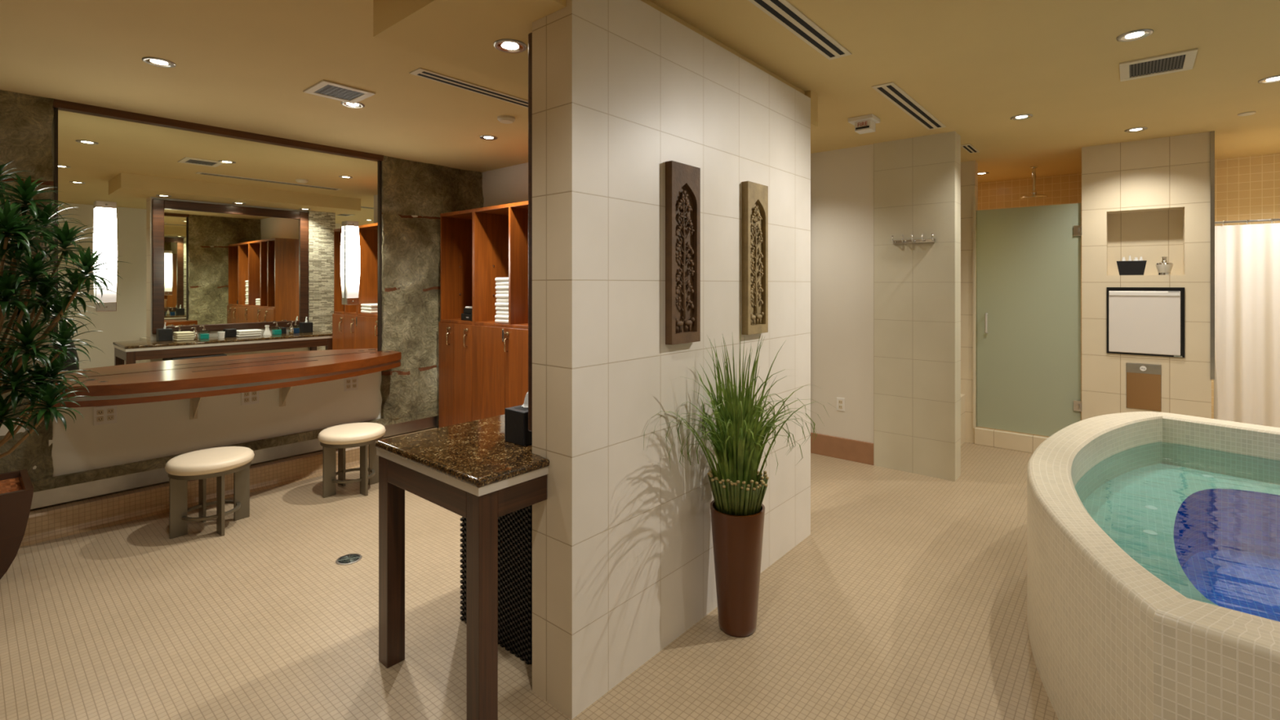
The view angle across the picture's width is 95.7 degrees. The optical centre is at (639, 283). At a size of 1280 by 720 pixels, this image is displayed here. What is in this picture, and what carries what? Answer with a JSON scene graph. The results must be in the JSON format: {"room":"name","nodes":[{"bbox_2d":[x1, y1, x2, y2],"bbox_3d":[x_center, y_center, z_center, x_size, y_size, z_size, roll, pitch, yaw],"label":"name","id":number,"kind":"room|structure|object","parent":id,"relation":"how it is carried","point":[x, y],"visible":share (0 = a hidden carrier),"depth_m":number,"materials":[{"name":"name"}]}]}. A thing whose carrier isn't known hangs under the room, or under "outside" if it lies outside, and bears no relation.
{"room":"changing room","nodes":[
{"label":"changing room","id":0,"kind":"room"},
{"bbox_2d":[0,89,54,479],"bbox_3d":[-4.290,0.035,2.855,0.101,2.370,1.985,0,0,40],"label":"wall","id":1,"kind":"structure","parent":0,"point":[26,120],"depth_m":3.54,"materials":[{"name":"grey stone"}]},
{"bbox_2d":[0,107,439,469],"bbox_3d":[-3.418,0.190,4.126,0.245,2.720,5.350,0,0,40],"label":"wall","id":2,"kind":"structure","parent":0,"point":[3,429],"depth_m":3.63,"materials":[{"name":"white paint"}]},
{"bbox_2d":[48,371,382,476],"bbox_3d":[-3.005,0.935,4.417,0.017,0.570,2.110,0,0,40],"label":"wall panel","id":3,"kind":"object","parent":2,"relation":"attached to","point":[144,431],"visible":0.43,"depth_m":4.20,"materials":[{"name":"white paint"}]},
{"bbox_2d":[93,404,116,425],"bbox_3d":[-3.508,0.860,3.801,0.010,0.120,0.116,0,0,40],"label":"wall outlet","id":4,"kind":"object","parent":3,"relation":"attached to","point":[104,415],"visible":0.99,"depth_m":3.80,"materials":[{"name":"white plastic"}]},
{"bbox_2d":[97,409,103,414],"bbox_3d":[-3.522,0.838,3.781,0.004,0.030,0.032,0,0,40],"label":"socket","id":5,"kind":"object","parent":4,"relation":"attached to","point":[99,411],"depth_m":3.78,"materials":[{"name":"beige plastic"}]},
{"bbox_2d":[97,416,103,422],"bbox_3d":[-3.522,0.882,3.781,0.004,0.030,0.032,0,0,40],"label":"socket","id":6,"kind":"object","parent":4,"relation":"attached to","point":[100,419],"depth_m":3.78,"materials":[{"name":"beige plastic"}]},
{"bbox_2d":[106,408,113,413],"bbox_3d":[-3.490,0.838,3.819,0.004,0.030,0.032,0,0,40],"label":"socket","id":7,"kind":"object","parent":4,"relation":"attached to","point":[109,411],"depth_m":3.82,"materials":[{"name":"beige plastic"}]},
{"bbox_2d":[106,415,113,420],"bbox_3d":[-3.490,0.882,3.819,0.004,0.030,0.032,0,0,40],"label":"socket","id":8,"kind":"object","parent":4,"relation":"attached to","point":[108,417],"depth_m":3.82,"materials":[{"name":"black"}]},
{"bbox_2d":[52,350,401,419],"bbox_3d":[-2.745,0.783,4.219,0.630,0.373,2.195,0,0,40],"label":"countertop","id":9,"kind":"structure","parent":3,"relation":"attached to","point":[194,384],"depth_m":3.88,"materials":[{"name":"brown wood"}]},
{"bbox_2d":[241,391,258,405],"bbox_3d":[-2.977,0.860,4.426,0.010,0.120,0.116,0,0,40],"label":"wall outlet","id":10,"kind":"object","parent":3,"relation":"attached to","point":[248,397],"visible":0.88,"depth_m":4.42,"materials":[{"name":"white plastic"}]},
{"bbox_2d":[251,391,257,395],"bbox_3d":[-2.958,0.838,4.443,0.004,0.030,0.032,0,0,40],"label":"socket","id":11,"kind":"object","parent":10,"relation":"attached to","point":[255,393],"depth_m":4.44,"materials":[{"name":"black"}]},
{"bbox_2d":[251,396,257,400],"bbox_3d":[-2.958,0.882,4.443,0.004,0.030,0.032,0,0,40],"label":"socket","id":12,"kind":"object","parent":10,"relation":"attached to","point":[253,398],"depth_m":4.44,"materials":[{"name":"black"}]},
{"bbox_2d":[344,376,358,391],"bbox_3d":[-2.490,0.860,4.997,0.010,0.120,0.116,0,0,40],"label":"wall outlet","id":13,"kind":"object","parent":3,"relation":"attached to","point":[351,384],"visible":0.98,"depth_m":5.00,"materials":[{"name":"white plastic"}]},
{"bbox_2d":[53,98,383,160],"bbox_3d":[-2.985,-1.126,4.403,0.045,0.048,2.085,0,0,40],"label":"frame","id":14,"kind":"object","parent":2,"relation":"attached to","point":[62,104],"depth_m":4.18,"materials":[{"name":"brown metal"}]},
{"bbox_2d":[54,107,382,378],"bbox_3d":[-2.993,-0.228,4.412,0.022,1.755,2.067,0,0,40],"label":"wall mirror","id":15,"kind":"object","parent":2,"relation":"attached to","point":[234,248],"visible":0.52,"depth_m":4.25,"materials":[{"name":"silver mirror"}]},
{"bbox_2d":[94,200,116,311],"bbox_3d":[-3.482,-0.180,3.779,0.084,0.716,0.100,0,0,40],"label":"wall sconce","id":16,"kind":"object","parent":15,"relation":"attached to","point":[105,211],"visible":0.88,"depth_m":3.77,"materials":[{"name":"white glass"}]},
{"bbox_2d":[344,220,359,305],"bbox_3d":[-2.467,-0.180,4.971,0.084,0.716,0.100,0,0,40],"label":"wall sconce","id":17,"kind":"object","parent":15,"relation":"attached to","point":[352,234],"visible":1,"depth_m":4.96,"materials":[{"name":"beige glass"}]},
{"bbox_2d":[19,426,437,546],"bbox_3d":[-3.413,1.468,3.816,0.165,0.165,4.585,0,0,40],"label":"baseboard","id":18,"kind":"structure","parent":2,"relation":"attached to","point":[54,522],"depth_m":3.88,"materials":[{"name":"tile"}]},
{"bbox_2d":[30,416,436,509],"bbox_3d":[-3.460,1.321,3.855,0.043,0.108,4.585,0,0,40],"label":"trim","id":19,"kind":"structure","parent":2,"relation":"attached to","point":[49,497],"depth_m":3.93,"materials":[{"name":"stone"}]},
{"bbox_2d":[31,408,439,492],"bbox_3d":[-3.448,1.236,3.856,0.060,0.063,4.600,0,0,40],"label":"trim ledge","id":20,"kind":"object","parent":2,"relation":"attached to","point":[69,479],"visible":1,"depth_m":3.95,"materials":[{"name":"stone"}]},
{"bbox_2d":[0,0,804,172],"bbox_3d":[-1.996,-1.177,2.947,3.740,0.055,5.300,0,0,40],"label":"ceiling","id":21,"kind":"structure","parent":0,"point":[243,65],"depth_m":3.17,"materials":[{"name":"paint"}]},
{"bbox_2d":[142,57,176,67],"bbox_3d":[-2.489,-1.146,3.000,0.136,0.007,0.136,0,0,40],"label":"recessed light","id":22,"kind":"object","parent":21,"relation":"in","point":[159,62],"visible":1,"depth_m":2.99,"materials":[{"name":"glass"}]},
{"bbox_2d":[303,79,375,103],"bbox_3d":[-1.796,-1.145,3.463,0.295,0.010,0.295,0,0,40],"label":"ceiling vent","id":23,"kind":"object","parent":21,"relation":"in","point":[324,88],"visible":1,"depth_m":3.45,"materials":[{"name":"beige metal"}]},
{"bbox_2d":[315,84,364,100],"bbox_3d":[-1.796,-1.145,3.463,0.211,0.005,0.211,0,0,40],"label":"grille","id":24,"kind":"object","parent":23,"relation":"attached to","point":[334,91],"depth_m":3.47,"materials":[{"name":"grey metal"}]},
{"bbox_2d":[341,101,364,108],"bbox_3d":[-1.837,-1.146,3.705,0.136,0.007,0.136,0,0,40],"label":"recessed light","id":25,"kind":"object","parent":21,"relation":"in","point":[357,104],"visible":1,"depth_m":3.71,"materials":[{"name":"beige"}]},
{"bbox_2d":[408,67,528,107],"bbox_3d":[-0.753,-1.146,3.652,0.113,0.008,1.415,0,0,40],"label":"ceiling vent","id":26,"kind":"object","parent":21,"relation":"in","point":[420,72],"visible":0.57,"depth_m":3.36,"materials":[{"name":"beige metal"}]},
{"bbox_2d":[480,135,497,140],"bbox_3d":[-1.187,-1.146,4.544,0.136,0.007,0.136,0,0,40],"label":"recessed light","id":27,"kind":"object","parent":21,"relation":"in","point":[483,137],"visible":1,"depth_m":4.53,"materials":[{"name":"beige"}]},
{"bbox_2d":[497,115,515,124],"bbox_3d":[-0.924,-1.134,4.005,0.120,0.032,0.120,0,0,40],"label":"ceiling sensor","id":28,"kind":"object","parent":21,"relation":"attached to","point":[506,119],"visible":1,"depth_m":3.97,"materials":[{"name":"beige paint"}]},
{"bbox_2d":[380,155,484,419],"bbox_3d":[-1.973,0.035,5.575,0.097,2.370,1.039,0,0,40],"label":"wall","id":29,"kind":"structure","parent":0,"point":[411,252],"depth_m":5.42,"materials":[{"name":"grey stone"}]},
{"bbox_2d":[482,162,528,207],"bbox_3d":[-0.818,0.190,5.349,2.620,2.720,0.115,0,0,40],"label":"wall","id":30,"kind":"structure","parent":0,"point":[508,184],"depth_m":5.70,"materials":[{"name":"paint"}]},
{"bbox_2d":[0,442,1058,719],"bbox_3d":[0.745,1.600,3.536,7.350,0.100,9.850,0,0,40],"label":"floor","id":31,"kind":"structure","parent":0,"point":[904,597],"depth_m":2.68,"materials":[{"name":"tile"}]},
{"bbox_2d":[0,160,130,579],"bbox_3d":[-3.187,0.463,2.921,1.060,2.175,0.815,0,0,40],"label":"dracaena","id":32,"kind":"object","parent":31,"relation":"on","point":[16,488],"visible":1,"depth_m":2.86,"materials":[{"name":"green plant"}]},
{"bbox_2d":[0,469,33,579],"bbox_3d":[-3.502,1.308,2.982,0.500,0.485,0.500,0,0,40],"label":"planter","id":33,"kind":"object","parent":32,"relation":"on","point":[16,488],"depth_m":2.98,"materials":[{"name":"brown ceramic"}]},
{"bbox_2d":[164,446,254,538],"bbox_3d":[-2.733,1.317,3.693,0.459,0.467,0.459,0,0,37],"label":"stool","id":34,"kind":"object","parent":31,"relation":"on","point":[202,464],"visible":1,"depth_m":3.58,"materials":[{"name":"beige leather"}]},
{"bbox_2d":[164,446,253,475],"bbox_3d":[-2.733,1.119,3.693,0.456,0.072,0.456,0,0,37],"label":"seat cushion","id":35,"kind":"object","parent":34,"relation":"on","point":[223,460],"depth_m":3.59,"materials":[{"name":"beige leather"}]},
{"bbox_2d":[335,553,361,564],"bbox_3d":[-1.638,1.547,3.260,0.132,0.008,0.132,0,0,40],"label":"floor drain","id":36,"kind":"object","parent":31,"relation":"on","point":[351,558],"visible":1,"depth_m":3.25,"materials":[{"name":"metal"}]},
{"bbox_2d":[317,422,386,497],"bbox_3d":[-2.166,1.317,4.366,0.459,0.467,0.459,0,0,37],"label":"stool","id":37,"kind":"object","parent":31,"relation":"on","point":[365,435],"visible":1,"depth_m":4.25,"materials":[{"name":"beige leather"}]},
{"bbox_2d":[318,422,385,444],"bbox_3d":[-2.166,1.119,4.366,0.456,0.072,0.456,0,0,37],"label":"seat cushion","id":38,"kind":"object","parent":37,"relation":"on","point":[353,433],"depth_m":4.24,"materials":[{"name":"beige leather"}]},
{"bbox_2d":[439,208,473,427],"bbox_3d":[-1.562,0.438,5.548,0.551,2.225,0.546,0,0,40],"label":"tall cabinet","id":39,"kind":"object","parent":31,"relation":"on","point":[456,228],"visible":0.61,"depth_m":5.53,"materials":[{"name":"brown wood"}]},
{"bbox_2d":[461,313,472,320],"bbox_3d":[-1.508,0.307,5.420,0.255,0.064,0.222,0,0,40],"label":"storage box","id":40,"kind":"object","parent":39,"relation":"on","point":[465,317],"visible":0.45,"depth_m":5.35,"materials":[{"name":"black plastic"}]},
{"bbox_2d":[463,306,472,313],"bbox_3d":[-1.500,0.242,5.415,0.225,0.064,0.200,0,0,40],"label":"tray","id":41,"kind":"object","parent":40,"relation":"on","point":[468,309],"visible":0.24,"depth_m":5.37,"materials":[{"name":"black plastic"}]},
{"bbox_2d":[375,414,549,719],"bbox_3d":[-0.143,1.097,2.929,0.735,0.906,2.065,0,0,40],"label":"console table","id":42,"kind":"object","parent":31,"relation":"on","point":[469,470],"depth_m":2.10,"materials":[{"name":"brown wood"}]},
{"bbox_2d":[504,391,532,446],"bbox_3d":[-0.468,0.539,2.381,0.125,0.210,0.125,0,0,40],"label":"tissue box","id":43,"kind":"object","parent":42,"relation":"on","point":[516,418],"visible":0.48,"depth_m":2.33,"materials":[{"name":"black"}]},
{"bbox_2d":[460,505,532,664],"bbox_3d":[-0.482,1.179,2.696,0.526,0.742,0.496,0,0,40],"label":"wicker hamper","id":44,"kind":"object","parent":31,"relation":"on","point":[514,528],"visible":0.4,"depth_m":2.42,"materials":[{"name":"black wicker"}]},
{"bbox_2d":[471,200,528,421],"bbox_3d":[-0.937,0.438,5.016,1.091,2.225,0.546,0,0,40],"label":"tall cabinet","id":45,"kind":"object","parent":31,"relation":"on","point":[500,351],"visible":0.45,"depth_m":4.99,"materials":[{"name":"brown wood"}]},
{"bbox_2d":[494,319,508,324],"bbox_3d":[-1.087,0.321,5.070,0.212,0.036,0.301,0,0,41],"label":"folded towel","id":46,"kind":"object","parent":45,"relation":"in","point":[497,321],"visible":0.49,"depth_m":4.96,"materials":[{"name":"white fabric"}]},
{"bbox_2d":[494,315,508,319],"bbox_3d":[-1.087,0.285,5.070,0.212,0.036,0.301,0,0,41],"label":"folded towel","id":47,"kind":"object","parent":46,"relation":"on","point":[497,317],"visible":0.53,"depth_m":4.96,"materials":[{"name":"white fabric"}]},
{"bbox_2d":[496,311,508,315],"bbox_3d":[-1.078,0.249,5.072,0.212,0.036,0.301,0,0,40],"label":"folded towel","id":48,"kind":"object","parent":47,"relation":"on","point":[498,313],"visible":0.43,"depth_m":4.96,"materials":[{"name":"white fabric"}]},
{"bbox_2d":[495,306,508,311],"bbox_3d":[-1.084,0.213,5.073,0.212,0.036,0.301,0,0,41],"label":"folded towel","id":49,"kind":"object","parent":48,"relation":"on","point":[498,308],"visible":0.41,"depth_m":4.96,"materials":[{"name":"white fabric"}]},
{"bbox_2d":[494,302,508,306],"bbox_3d":[-1.087,0.177,5.070,0.212,0.036,0.301,0,0,41],"label":"folded towel","id":50,"kind":"object","parent":49,"relation":"on","point":[497,304],"visible":0.44,"depth_m":4.96,"materials":[{"name":"white fabric"}]},
{"bbox_2d":[496,297,508,302],"bbox_3d":[-1.078,0.141,5.072,0.212,0.036,0.301,0,0,40],"label":"folded towel","id":51,"kind":"object","parent":50,"relation":"on","point":[498,300],"visible":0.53,"depth_m":4.97,"materials":[{"name":"white fabric"}]},
{"bbox_2d":[495,293,508,298],"bbox_3d":[-1.083,0.105,5.068,0.212,0.036,0.301,0,0,41],"label":"folded towel","id":52,"kind":"object","parent":51,"relation":"on","point":[497,295],"visible":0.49,"depth_m":4.96,"materials":[{"name":"white fabric"}]},
{"bbox_2d":[495,289,508,293],"bbox_3d":[-1.080,0.069,5.073,0.212,0.036,0.301,0,0,40],"label":"folded towel","id":53,"kind":"object","parent":52,"relation":"on","point":[498,291],"visible":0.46,"depth_m":4.96,"materials":[{"name":"white fabric"}]},
{"bbox_2d":[495,285,508,289],"bbox_3d":[-1.083,0.033,5.066,0.212,0.036,0.301,0,0,40],"label":"folded towel","id":54,"kind":"object","parent":53,"relation":"on","point":[497,287],"visible":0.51,"depth_m":4.96,"materials":[{"name":"white fabric"}]},
{"bbox_2d":[495,281,508,285],"bbox_3d":[-1.081,-0.003,5.071,0.212,0.036,0.301,0,0,41],"label":"folded towel","id":55,"kind":"object","parent":54,"relation":"on","point":[497,283],"visible":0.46,"depth_m":4.96,"materials":[{"name":"white fabric"}]},
{"bbox_2d":[494,277,508,281],"bbox_3d":[-1.085,-0.038,5.069,0.212,0.036,0.301,0,0,39],"label":"folded towel","id":56,"kind":"object","parent":55,"relation":"on","point":[497,279],"visible":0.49,"depth_m":4.96,"materials":[{"name":"white fabric"}]},
{"bbox_2d":[643,329,835,637],"bbox_3d":[0.528,0.871,2.549,0.531,1.358,0.983,0,0,40],"label":"potted grass","id":57,"kind":"object","parent":31,"relation":"on","point":[737,509],"depth_m":2.54,"materials":[{"name":"green plant"}]},
{"bbox_2d":[1026,411,1279,719],"bbox_3d":[2.802,1.200,2.244,2.142,0.700,3.330,0,0,40],"label":"hot tub","id":58,"kind":"object","parent":31,"relation":"on","point":[1153,538],"visible":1,"depth_m":2.33,"materials":[{"name":"tile"}]},
{"bbox_2d":[373,0,817,128],"bbox_3d":[0.025,-1.097,2.999,0.810,0.205,2.440,0,0,40],"label":"ceiling","id":59,"kind":"structure","parent":0,"point":[464,33],"depth_m":2.28,"materials":[{"name":"paint"}]},
{"bbox_2d":[493,39,526,53],"bbox_3d":[-0.542,-0.991,2.418,0.136,0.007,0.136,0,0,40],"label":"recessed light","id":60,"kind":"object","parent":59,"relation":"in","point":[508,46],"visible":1,"depth_m":2.41,"materials":[{"name":"beige glass"}]},
{"bbox_2d":[532,0,810,719],"bbox_3d":[0.323,0.200,2.896,0.222,2.700,2.003,0,0,40],"label":"wall","id":61,"kind":"structure","parent":0,"point":[623,559],"depth_m":2.33,"materials":[{"name":"tile"}]},
{"bbox_2d":[528,32,532,431],"bbox_3d":[0.112,-0.200,2.853,0.042,1.540,1.640,0,0,40],"label":"framed mirror","id":62,"kind":"object","parent":61,"relation":"attached to","point":[530,35],"visible":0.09,"depth_m":2.23,"materials":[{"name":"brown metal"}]},
{"bbox_2d":[665,160,700,345],"bbox_3d":[0.190,-0.132,2.541,0.036,0.780,0.210,0,0,40],"label":"carved panel","id":63,"kind":"object","parent":61,"relation":"attached to","point":[682,181],"visible":1,"depth_m":2.53,"materials":[{"name":"brown wood"}]},
{"bbox_2d":[742,181,768,334],"bbox_3d":[0.602,-0.132,3.026,0.036,0.780,0.210,0,0,40],"label":"carved panel","id":64,"kind":"object","parent":61,"relation":"attached to","point":[754,195],"visible":1,"depth_m":3.01,"materials":[{"name":"brown wood"}]},
{"bbox_2d":[710,499,764,637],"bbox_3d":[0.440,1.277,2.620,0.244,0.546,0.244,0,0,40],"label":"planter","id":65,"kind":"object","parent":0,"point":[737,535],"depth_m":2.53,"materials":[{"name":"brown ceramic"}]},
{"bbox_2d":[810,131,960,481],"bbox_3d":[1.840,0.170,5.220,1.834,2.760,0.205,0,0,40],"label":"wall","id":66,"kind":"structure","parent":0,"point":[917,180],"depth_m":4.86,"materials":[{"name":"tile"}]},
{"bbox_2d":[836,397,844,411],"bbox_3d":[1.783,1.070,5.148,0.072,0.116,0.010,0,0,40],"label":"wall outlet","id":67,"kind":"object","parent":66,"relation":"attached to","point":[840,402],"visible":1,"depth_m":5.14,"materials":[{"name":"white plastic"}]},
{"bbox_2d":[810,432,873,465],"bbox_3d":[1.587,1.458,5.311,1.090,0.185,0.020,0,0,40],"label":"baseboard","id":68,"kind":"structure","parent":66,"relation":"attached to","point":[855,451],"depth_m":5.12,"materials":[{"name":"brown wood"}]},
{"bbox_2d":[891,233,935,244],"bbox_3d":[2.218,-0.369,4.714,0.326,0.068,0.076,0,0,40],"label":"hook rail","id":69,"kind":"object","parent":66,"relation":"attached to","point":[932,240],"visible":1,"depth_m":4.71,"materials":[{"name":"silver metal"}]},
{"bbox_2d":[960,393,964,445],"bbox_3d":[2.578,1.315,5.459,0.647,0.470,1.125,0,0,40],"label":"wall","id":70,"kind":"structure","parent":0,"point":[962,396],"depth_m":5.59,"materials":[{"name":"tile"}]},
{"bbox_2d":[960,160,977,443],"bbox_3d":[3.016,0.170,5.910,0.730,2.760,0.130,0,0,40],"label":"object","id":71,"kind":"structure","parent":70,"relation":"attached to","point":[969,170],"depth_m":5.66,"materials":[{"name":"tile"}]},
{"bbox_2d":[973,195,976,427],"bbox_3d":[3.262,0.273,5.644,0.019,2.245,0.075,0,0,40],"label":"trim","id":72,"kind":"structure","parent":70,"relation":"attached to","point":[974,197],"depth_m":5.61,"materials":[{"name":"beige paint"}]},
{"bbox_2d":[974,426,1048,453],"bbox_3d":[3.606,1.472,5.401,0.832,0.155,0.160,0,0,40],"label":"trim","id":73,"kind":"structure","parent":70,"relation":"attached to","point":[1005,439],"depth_m":5.43,"materials":[{"name":"tile"}]},
{"bbox_2d":[648,0,1279,182],"bbox_3d":[0.745,-1.275,3.536,7.350,0.150,9.850,0,0,40],"label":"ceiling","id":74,"kind":"structure","parent":0,"point":[975,66],"depth_m":3.23,"materials":[{"name":"paint"}]},
{"bbox_2d":[748,0,851,60],"bbox_3d":[0.648,-1.196,2.574,0.120,0.008,1.260,0,0,40],"label":"ceiling vent","id":75,"kind":"object","parent":74,"relation":"in","point":[783,11],"visible":1,"depth_m":2.69,"materials":[{"name":"beige metal"}]},
{"bbox_2d":[848,114,879,133],"bbox_3d":[1.626,-1.151,4.204,0.175,0.098,0.170,0,0,40],"label":"fire alarm","id":76,"kind":"object","parent":74,"relation":"attached to","point":[864,124],"visible":1,"depth_m":4.15,"materials":[{"name":"white plastic"}]},
{"bbox_2d":[871,81,946,129],"bbox_3d":[1.868,-1.196,3.964,0.125,0.008,1.282,0,0,40],"label":"ceiling vent","id":77,"kind":"object","parent":74,"relation":"in","point":[891,91],"visible":1,"depth_m":3.86,"materials":[{"name":"beige metal"}]},
{"bbox_2d":[960,143,979,153],"bbox_3d":[2.923,-1.196,5.129,0.080,0.008,0.400,0,0,40],"label":"ceiling vent","id":78,"kind":"object","parent":74,"relation":"in","point":[969,148],"visible":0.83,"depth_m":5.12,"materials":[{"name":"beige metal"}]},
{"bbox_2d":[977,172,989,174],"bbox_3d":[3.703,-1.196,6.277,0.136,0.007,0.136,0,0,40],"label":"recessed light","id":79,"kind":"object","parent":74,"relation":"in","point":[979,173],"visible":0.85,"depth_m":6.26,"materials":[{"name":"beige"}]},
{"bbox_2d":[1010,114,1032,119],"bbox_3d":[2.738,-1.196,4.157,0.136,0.007,0.136,0,0,40],"label":"recessed light","id":80,"kind":"object","parent":74,"relation":"in","point":[1021,117],"visible":1,"depth_m":4.15,"materials":[{"name":"beige"}]},
{"bbox_2d":[1020,165,1048,199],"bbox_3d":[4.027,-1.038,5.922,0.236,0.321,0.236,0,0,40],"label":"shower","id":81,"kind":"object","parent":74,"relation":"hanging from","point":[1033,195],"visible":1,"depth_m":5.91,"materials":[{"name":"silver metal"}]},
{"bbox_2d":[1116,28,1153,41],"bbox_3d":[2.383,-1.196,2.791,0.136,0.007,0.136,0,0,40],"label":"recessed light","id":82,"kind":"object","parent":74,"relation":"in","point":[1137,34],"visible":1,"depth_m":2.79,"materials":[{"name":"beige glass"}]},
{"bbox_2d":[1124,127,1147,132],"bbox_3d":[3.850,-1.196,4.497,0.136,0.007,0.136,0,0,40],"label":"recessed light","id":83,"kind":"object","parent":74,"relation":"in","point":[1136,129],"visible":1,"depth_m":4.49,"materials":[{"name":"beige"}]},
{"bbox_2d":[1119,48,1197,81],"bbox_3d":[2.832,-1.195,3.178,0.308,0.010,0.350,0,0,40],"label":"ceiling vent","id":84,"kind":"object","parent":74,"relation":"in","point":[1183,60],"visible":1,"depth_m":3.17,"materials":[{"name":"beige metal"}]},
{"bbox_2d":[1129,54,1185,77],"bbox_3d":[2.832,-1.196,3.178,0.224,0.005,0.266,0,0,40],"label":"grille","id":85,"kind":"object","parent":84,"relation":"attached to","point":[1174,63],"depth_m":3.18,"materials":[{"name":"grey metal"}]},
{"bbox_2d":[1237,111,1256,115],"bbox_3d":[4.264,-1.194,4.071,0.090,0.010,0.090,0,0,40],"label":"sprinkler cover","id":86,"kind":"object","parent":74,"relation":"attached to","point":[1246,113],"visible":1,"depth_m":4.05,"materials":[{"name":"beige metal"}]},
{"bbox_2d":[1257,75,1279,83],"bbox_3d":[3.708,-1.196,3.383,0.136,0.007,0.136,0,0,40],"label":"recessed light","id":87,"kind":"object","parent":74,"relation":"in","point":[1273,78],"visible":1,"depth_m":3.39,"materials":[{"name":"beige glass"}]},
{"bbox_2d":[977,153,1279,420],"bbox_3d":[5.117,0.170,6.117,3.660,2.760,0.250,0,0,40],"label":"wall","id":88,"kind":"structure","parent":0,"point":[1246,188],"depth_m":5.56,"materials":[{"name":"tile"}]},
{"bbox_2d":[1081,131,1211,420],"bbox_3d":[4.316,0.170,4.974,0.813,2.760,0.390,0,0,40],"label":"wall","id":89,"kind":"structure","parent":0,"point":[1149,199],"depth_m":4.87,"materials":[{"name":"tile"}]},
{"bbox_2d":[977,203,1081,436],"bbox_3d":[3.582,0.336,5.371,0.818,2.103,0.062,0,0,40],"label":"shower door","id":90,"kind":"structure","parent":89,"relation":"attached to","point":[1028,258],"depth_m":5.37,"materials":[{"name":"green glass"}]},
{"bbox_2d":[1116,260,1146,275],"bbox_3d":[4.164,-0.135,4.909,0.195,0.120,0.088,0,0,40],"label":"basket","id":91,"kind":"object","parent":89,"relation":"attached to","point":[1134,267],"visible":0.93,"depth_m":4.88,"materials":[{"name":"black plastic"}]},
{"bbox_2d":[1126,363,1160,411],"bbox_3d":[4.188,0.855,4.818,0.216,0.377,0.016,0,0,40],"label":"chute","id":92,"kind":"object","parent":89,"relation":"attached to","point":[1143,380],"visible":1,"depth_m":4.82,"materials":[{"name":"gold metal"}]},
{"bbox_2d":[1106,287,1184,357],"bbox_3d":[4.233,0.310,4.863,0.489,0.565,0.166,0,0,40],"label":"whiteboard","id":93,"kind":"object","parent":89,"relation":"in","point":[1141,321],"visible":1,"depth_m":4.80,"materials":[{"name":"white plastic"}]},
{"bbox_2d":[1155,256,1173,275],"bbox_3d":[4.324,-0.150,4.777,0.106,0.151,0.106,0,0,40],"label":"dispenser","id":94,"kind":"object","parent":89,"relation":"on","point":[1164,267],"visible":1,"depth_m":4.75,"materials":[{"name":"silver metal"}]},
{"bbox_2d":[1155,264,1173,272],"bbox_3d":[4.324,-0.128,4.777,0.106,0.069,0.106,0,0,40],"label":"cup","id":95,"kind":"object","parent":94,"relation":"on","point":[1161,268],"depth_m":4.74,"materials":[{"name":"clear glass"}]},
{"bbox_2d":[1210,130,1214,379],"bbox_3d":[4.506,-0.225,4.561,0.024,1.950,0.032,0,0,40],"label":"trim","id":96,"kind":"structure","parent":89,"relation":"attached to","point":[1212,133],"depth_m":4.55,"materials":[{"name":"metal"}]},
{"bbox_3d":[3.519,0.170,1.272,0.190,2.760,9.700,0,0,40],"label":"wall","id":97,"kind":"structure","parent":0,"visible":0},
{"bbox_2d":[1214,218,1279,225],"bbox_3d":[5.030,-0.480,4.188,1.290,0.036,0.036,0,0,40],"label":"curtain rod","id":98,"kind":"object","parent":97,"relation":"attached to","point":[1265,220],"visible":0.97,"depth_m":4.47,"materials":[{"name":"metal"}]},
{"bbox_2d":[1213,222,1279,427],"bbox_3d":[5.027,0.485,4.193,1.278,1.890,0.082,0,0,40],"label":"shower curtain","id":99,"kind":"object","parent":98,"relation":"hanging from","point":[1246,381],"visible":0.79,"depth_m":4.47,"materials":[{"name":"fabric"}]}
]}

